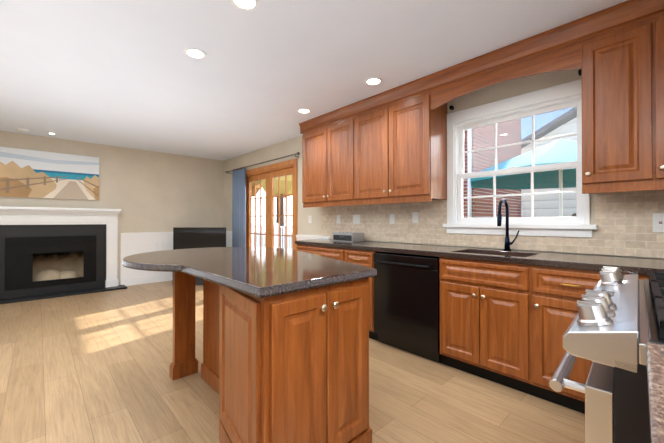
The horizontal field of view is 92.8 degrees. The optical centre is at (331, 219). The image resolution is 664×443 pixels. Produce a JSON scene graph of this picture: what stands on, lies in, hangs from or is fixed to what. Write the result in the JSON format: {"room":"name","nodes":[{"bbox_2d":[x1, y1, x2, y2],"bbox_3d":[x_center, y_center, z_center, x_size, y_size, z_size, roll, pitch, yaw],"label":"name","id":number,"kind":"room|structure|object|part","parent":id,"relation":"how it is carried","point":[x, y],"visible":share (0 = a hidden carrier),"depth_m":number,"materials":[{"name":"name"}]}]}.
{"room":"kitchen","nodes":[
{"label":"kitchen","id":0,"kind":"room"},
{"bbox_2d":[0,131,223,284],"bbox_3d":[-4.785,-0.049,4.878,6.685,2.510,0.160,0,0,-43],"label":"wall","id":1,"kind":"structure","parent":0,"point":[147,191],"depth_m":5.93,"materials":[{"name":"beige paint"}]},
{"bbox_2d":[0,147,98,199],"bbox_3d":[-4.456,-0.696,5.042,1.195,0.735,0.047,0,0,-43],"label":"framed picture","id":2,"kind":"object","parent":1,"relation":"attached to","point":[25,173],"visible":0.94,"depth_m":4.99,"materials":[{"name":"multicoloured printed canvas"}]},
{"bbox_2d":[33,251,83,280],"bbox_3d":[-4.577,0.758,5.284,0.830,0.560,0.480,0,0,-43],"label":"firebox","id":3,"kind":"object","parent":1,"relation":"in","point":[65,261],"depth_m":5.45,"materials":[{"name":"brick"}]},
{"bbox_2d":[33,270,79,281],"bbox_3d":[-4.591,1.013,5.284,0.590,0.361,0.371,0,0,-43],"label":"logs","id":4,"kind":"object","parent":3,"relation":"in","point":[48,275],"depth_m":5.17,"materials":[{"name":"wood"}]},
{"bbox_2d":[120,232,172,285],"bbox_3d":[-3.103,0.733,6.302,1.875,0.962,0.035,0,0,-43],"label":"trim","id":5,"kind":"structure","parent":1,"relation":"attached to","point":[137,243],"depth_m":5.90,"materials":[{"name":"white paint"}]},
{"bbox_2d":[0,281,584,442],"bbox_3d":[-1.176,1.207,0.988,6.685,0.050,10.760,0,0,-43],"label":"floor","id":6,"kind":"structure","parent":0,"point":[88,368],"depth_m":2.19,"materials":[{"name":"brown wood"}]},
{"bbox_2d":[0,206,126,303],"bbox_3d":[-4.359,0.513,4.955,1.908,1.385,0.298,0,0,-43],"label":"fireplace","id":7,"kind":"object","parent":6,"relation":"on","point":[26,233],"visible":1,"depth_m":5.03,"materials":[{"name":"black stone"}]},
{"bbox_2d":[172,227,225,284],"bbox_3d":[-2.483,0.684,5.934,0.970,1.055,0.310,0,0,-1],"label":"media console","id":8,"kind":"object","parent":6,"relation":"on","point":[194,237],"visible":0.33,"depth_m":5.91,"materials":[{"name":"grey"}]},
{"bbox_2d":[173,227,225,249],"bbox_3d":[-2.483,0.461,5.935,0.752,0.609,0.672,0,0,-43],"label":"tv","id":9,"kind":"object","parent":8,"relation":"on","point":[183,237],"depth_m":5.91,"materials":[{"name":"black"}]},
{"bbox_2d":[169,275,376,442],"bbox_3d":[-0.436,0.744,2.056,0.925,0.889,1.582,0,0,-43],"label":"kitchen island","id":10,"kind":"object","parent":6,"relation":"on","point":[285,345],"depth_m":1.40,"materials":[{"name":"wood"}]},
{"bbox_3d":[-1.136,0.746,2.428,0.184,0.889,0.084,0,0,-43],"label":"leg","id":11,"kind":"part","parent":10,"relation":"part of","materials":[{"name":"brown wood"}]},
{"bbox_2d":[123,247,376,310],"bbox_3d":[-0.616,0.279,2.143,1.230,0.040,1.910,0,0,-43],"label":"island countertop","id":12,"kind":"structure","parent":10,"relation":"on","point":[229,275],"depth_m":1.79,"materials":[{"name":"stone"}]},
{"bbox_2d":[302,251,342,260],"bbox_3d":[0.066,0.757,3.852,0.623,0.885,0.836,0,0,-43],"label":"base cabinet","id":13,"kind":"object","parent":6,"relation":"on","point":[338,257],"depth_m":3.46,"materials":[{"name":"brown wood"}]},
{"bbox_2d":[343,255,370,337],"bbox_3d":[0.486,0.754,3.400,0.623,0.885,0.397,0,0,-43],"label":"base cabinet","id":14,"kind":"object","parent":6,"relation":"on","point":[364,262],"depth_m":3.11,"materials":[{"name":"brown wood"}]},
{"bbox_2d":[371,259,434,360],"bbox_3d":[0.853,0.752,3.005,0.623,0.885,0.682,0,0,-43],"label":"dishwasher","id":15,"kind":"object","parent":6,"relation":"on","point":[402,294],"depth_m":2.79,"materials":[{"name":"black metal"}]},
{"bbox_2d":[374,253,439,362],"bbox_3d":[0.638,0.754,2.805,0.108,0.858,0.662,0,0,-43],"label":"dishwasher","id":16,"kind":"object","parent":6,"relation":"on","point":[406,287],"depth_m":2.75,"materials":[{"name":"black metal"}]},
{"bbox_2d":[435,267,526,392],"bbox_3d":[1.306,0.749,2.519,0.623,0.885,0.647,0,0,-43],"label":"base cabinet","id":17,"kind":"object","parent":6,"relation":"on","point":[506,315],"depth_m":2.30,"materials":[{"name":"brown wood"}]},
{"bbox_2d":[295,239,663,286],"bbox_3d":[0.822,0.284,2.646,1.161,0.040,4.112,0,0,-43],"label":"countertop","id":18,"kind":"structure","parent":17,"relation":"on","point":[557,267],"depth_m":2.30,"materials":[{"name":"black stone"}]},
{"bbox_2d":[333,232,363,241],"bbox_3d":[0.201,0.216,3.899,0.213,0.108,0.340,0,0,-43],"label":"radio","id":19,"kind":"object","parent":18,"relation":"on","point":[350,236],"visible":1,"depth_m":3.80,"materials":[{"name":"silver metal"}]},
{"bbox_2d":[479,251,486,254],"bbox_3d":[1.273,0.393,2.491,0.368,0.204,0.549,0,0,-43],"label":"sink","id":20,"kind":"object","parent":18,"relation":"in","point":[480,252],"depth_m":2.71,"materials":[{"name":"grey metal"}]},
{"bbox_2d":[497,199,518,250],"bbox_3d":[1.436,0.048,2.584,0.227,0.432,0.119,0,0,-43],"label":"faucet","id":21,"kind":"object","parent":18,"relation":"on","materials":[{"name":"black metal"}]},
{"bbox_2d":[527,279,593,413],"bbox_3d":[1.674,0.747,2.123,0.623,0.885,0.434,0,0,-43],"label":"base cabinet","id":22,"kind":"object","parent":6,"relation":"on","point":[551,307],"depth_m":2.00,"materials":[{"name":"brown wood"}]},
{"bbox_2d":[549,266,663,442],"bbox_3d":[1.105,0.668,0.725,0.872,0.965,0.915,0,0,44],"label":"range","id":23,"kind":"object","parent":6,"relation":"on","point":[615,326],"visible":1,"depth_m":0.65,"materials":[{"name":"grey metal"}]},
{"bbox_2d":[646,342,663,442],"bbox_3d":[0.627,0.701,0.117,0.713,0.952,0.617,0,0,44],"label":"countertop","id":24,"kind":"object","parent":6,"relation":"on","point":[655,370],"visible":1,"depth_m":0.42,"materials":[{"name":"brown stone"}]},
{"bbox_2d":[0,0,627,160],"bbox_3d":[-1.176,-1.378,1.004,6.685,0.100,10.760,0,0,-43],"label":"ceiling","id":25,"kind":"structure","parent":0,"point":[126,73],"depth_m":2.59,"materials":[{"name":"white paint"}]},
{"bbox_2d":[16,128,28,131],"bbox_3d":[-4.492,-1.289,4.584,0.140,0.033,0.140,0,0,-43],"label":"smoke detector","id":26,"kind":"object","parent":25,"relation":"attached to","point":[22,130],"visible":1,"depth_m":4.55,"materials":[{"name":"white paint"}]},
{"bbox_2d":[184,48,206,59],"bbox_3d":[-1.086,-1.315,2.511,0.170,0.006,0.170,0,0,-43],"label":"recessed light","id":27,"kind":"object","parent":25,"relation":"in","point":[193,53],"visible":1,"depth_m":2.51,"materials":[{"name":"white paint"}]},
{"bbox_2d":[230,0,258,10],"bbox_3d":[-0.529,-1.318,1.915,0.170,0.006,0.170,0,0,-43],"label":"recessed light","id":28,"kind":"object","parent":25,"relation":"in","point":[247,4],"visible":1,"depth_m":1.94,"materials":[{"name":"white paint"}]},
{"bbox_2d":[297,108,310,113],"bbox_3d":[-0.338,-1.307,3.823,0.170,0.006,0.170,0,0,-43],"label":"recessed light","id":29,"kind":"object","parent":25,"relation":"in","point":[304,111],"visible":0.98,"depth_m":3.83,"materials":[{"name":"white paint"}]},
{"bbox_2d":[365,77,381,85],"bbox_3d":[0.397,-1.312,3.015,0.170,0.006,0.170,0,0,-43],"label":"recessed light","id":30,"kind":"object","parent":25,"relation":"in","point":[375,81],"visible":1,"depth_m":3.01,"materials":[{"name":"white paint"}]},
{"bbox_2d":[223,68,663,258],"bbox_3d":[0.192,-0.053,4.316,0.160,2.510,7.760,0,0,-43],"label":"wall","id":31,"kind":"structure","parent":0,"point":[507,89],"depth_m":4.62,"materials":[{"name":"beige paint"}]},
{"bbox_2d":[226,152,299,246],"bbox_3d":[-1.365,0.076,5.790,0.109,2.209,2.566,0,0,-43],"label":"curtain","id":32,"kind":"object","parent":31,"relation":"attached to","point":[239,207],"visible":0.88,"depth_m":6.23,"materials":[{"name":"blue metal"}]},
{"bbox_3d":[-1.862,0.104,6.294,0.068,2.160,0.503,0,0,-43],"label":"curtain panel","id":33,"kind":"part","parent":32,"relation":"part of","materials":[{"name":"blue fabric"}]},
{"bbox_2d":[247,167,293,248],"bbox_3d":[-1.145,0.167,5.707,0.087,2.031,1.656,0,0,-43],"label":"patio door","id":34,"kind":"structure","parent":31,"relation":"in","point":[269,197],"depth_m":5.69,"materials":[{"name":"brown wood"}]},
{"bbox_2d":[246,158,297,249],"bbox_3d":[-1.130,0.128,5.721,0.182,2.168,1.870,0,0,-43],"label":"door frame","id":35,"kind":"structure","parent":31,"relation":"attached to","point":[276,166],"depth_m":5.42,"materials":[{"name":"brown wood"}]},
{"bbox_2d":[226,231,330,246],"bbox_3d":[-1.220,0.729,5.686,0.035,0.962,3.498,0,0,-43],"label":"trim","id":36,"kind":"structure","parent":31,"relation":"attached to","point":[229,238],"depth_m":4.90,"materials":[{"name":"white paint"}]},
{"bbox_2d":[299,104,350,207],"bbox_3d":[0.044,-0.748,4.105,0.344,1.118,0.972,0,0,-43],"label":"upper cabinet","id":37,"kind":"object","parent":31,"relation":"attached to","point":[326,140],"depth_m":3.96,"materials":[{"name":"brown wood"}]},
{"bbox_3d":[0.971,-1.251,3.074,0.394,0.125,3.890,0,0,-43],"label":"crown","id":38,"kind":"part","parent":37,"relation":"part of","materials":[{"name":"brown wood"}]},
{"bbox_2d":[351,76,450,203],"bbox_3d":[0.702,-0.752,3.397,0.344,1.118,0.963,0,0,-43],"label":"upper cabinet","id":39,"kind":"object","parent":31,"relation":"attached to","point":[388,146],"depth_m":3.15,"materials":[{"name":"brown wood"}]},
{"bbox_2d":[321,190,663,257],"bbox_3d":[1.252,0.013,3.049,0.010,0.496,4.118,0,0,-43],"label":"backsplash","id":40,"kind":"structure","parent":31,"relation":"attached to","point":[624,222],"depth_m":2.63,"materials":[{"name":"tile"}]},
{"bbox_2d":[337,215,340,223],"bbox_3d":[0.088,0.002,4.287,0.010,0.115,0.072,0,0,-43],"label":"electrical outlet","id":41,"kind":"object","parent":40,"relation":"attached to","point":[339,219],"visible":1,"depth_m":4.27,"materials":[{"name":"white plastic"}]},
{"bbox_2d":[353,215,359,223],"bbox_3d":[0.312,0.001,4.045,0.010,0.115,0.118,0,0,-43],"label":"light switch","id":42,"kind":"object","parent":40,"relation":"attached to","point":[356,219],"visible":1,"depth_m":4.04,"materials":[{"name":"white plastic"}]},
{"bbox_2d":[390,214,394,223],"bbox_3d":[0.692,-0.002,3.636,0.010,0.115,0.072,0,0,-43],"label":"electrical outlet","id":43,"kind":"object","parent":40,"relation":"attached to","point":[392,218],"visible":1,"depth_m":3.63,"materials":[{"name":"white plastic"}]},
{"bbox_2d":[412,212,417,222],"bbox_3d":[0.900,-0.018,3.413,0.010,0.115,0.072,0,0,-43],"label":"electrical outlet","id":44,"kind":"object","parent":40,"relation":"attached to","point":[414,217],"visible":1,"depth_m":3.41,"materials":[{"name":"white plastic"}]},
{"bbox_2d":[653,213,663,231],"bbox_3d":[2.150,0.024,2.067,0.011,0.125,0.074,0,0,-43],"label":"outlet","id":45,"kind":"object","parent":40,"relation":"attached to","point":[658,222],"visible":1,"depth_m":2.07,"materials":[{"name":"white plastic"}]},
{"bbox_2d":[443,69,596,237],"bbox_3d":[1.582,-0.487,2.784,0.215,1.250,1.180,0,0,-43],"label":"kitchen window","id":46,"kind":"structure","parent":31,"relation":"in","point":[578,225],"depth_m":2.71,"materials":[{"name":"white paint"}]},
{"bbox_3d":[1.597,-0.450,2.784,0.040,0.863,0.898,0,0,-43],"label":"glass","id":47,"kind":"part","parent":46,"relation":"part of","materials":[{"name":"clear glass"}]},
{"bbox_2d":[579,0,650,193],"bbox_3d":[1.905,-0.760,2.103,0.344,1.118,0.340,0,0,-43],"label":"upper cabinet","id":48,"kind":"object","parent":31,"relation":"attached to","point":[615,43],"depth_m":1.98,"materials":[{"name":"brown wood"}]},
{"bbox_2d":[651,0,663,189],"bbox_3d":[2.161,-0.762,1.828,0.344,1.118,0.410,0,0,-43],"label":"upper cabinet","id":49,"kind":"object","parent":31,"relation":"attached to","point":[657,6],"depth_m":1.85,"materials":[{"name":"brown wood"}]},
{"label":"outside","id":50,"kind":"structure","parent":0,"visible":0},
{"bbox_2d":[252,188,291,232],"bbox_3d":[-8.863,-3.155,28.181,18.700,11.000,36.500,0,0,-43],"label":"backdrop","id":51,"kind":"structure","parent":50,"point":[289,208],"depth_m":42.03,"materials":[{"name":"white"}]},
{"bbox_2d":[256,232,291,248],"bbox_3d":[14.691,1.684,30.593,56.875,0.050,65.000,0,0,-43],"label":"ground","id":52,"kind":"structure","parent":50,"point":[265,239],"depth_m":25.21,"materials":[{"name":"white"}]},
{"bbox_2d":[252,175,291,247],"bbox_3d":[-3.225,-2.759,19.670,8.337,8.706,9.322,0,0,-43],"label":"trees","id":53,"kind":"object","parent":52,"relation":"on","point":[282,187],"depth_m":16.43,"materials":[{"name":"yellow plant"}]},
{"bbox_2d":[463,119,520,217],"bbox_3d":[3.368,-0.985,8.168,3.140,5.020,1.970,0,0,-43],"label":"brick building","id":54,"kind":"structure","parent":52,"relation":"on","point":[507,131],"depth_m":7.00,"materials":[{"name":"red brick"}]},
{"bbox_2d":[470,139,576,216],"bbox_3d":[3.729,0.097,5.145,2.900,2.820,2.900,0,0,-43],"label":"umbrella","id":55,"kind":"object","parent":52,"relation":"on","point":[543,181],"depth_m":5.14,"materials":[{"name":"teal"}]},
{"bbox_2d":[521,107,576,216],"bbox_3d":[10.850,-1.362,10.382,6.450,5.800,9.400,0,0,-43],"label":"house","id":56,"kind":"structure","parent":52,"relation":"on","point":[539,200],"depth_m":10.10,"materials":[{"name":"white"}]},
{"bbox_3d":[-1.820,1.389,8.895,3.139,0.279,11.300,0,0,-43],"label":"deck","id":57,"kind":"object","parent":52,"relation":"on","visible":0},
{"bbox_2d":[251,223,291,248],"bbox_3d":[-1.305,0.699,10.504,0.110,1.120,9.660,0,0,-43],"label":"railing","id":58,"kind":"object","parent":57,"relation":"on","point":[275,238],"depth_m":11.17,"materials":[{"name":"white"}]}
]}

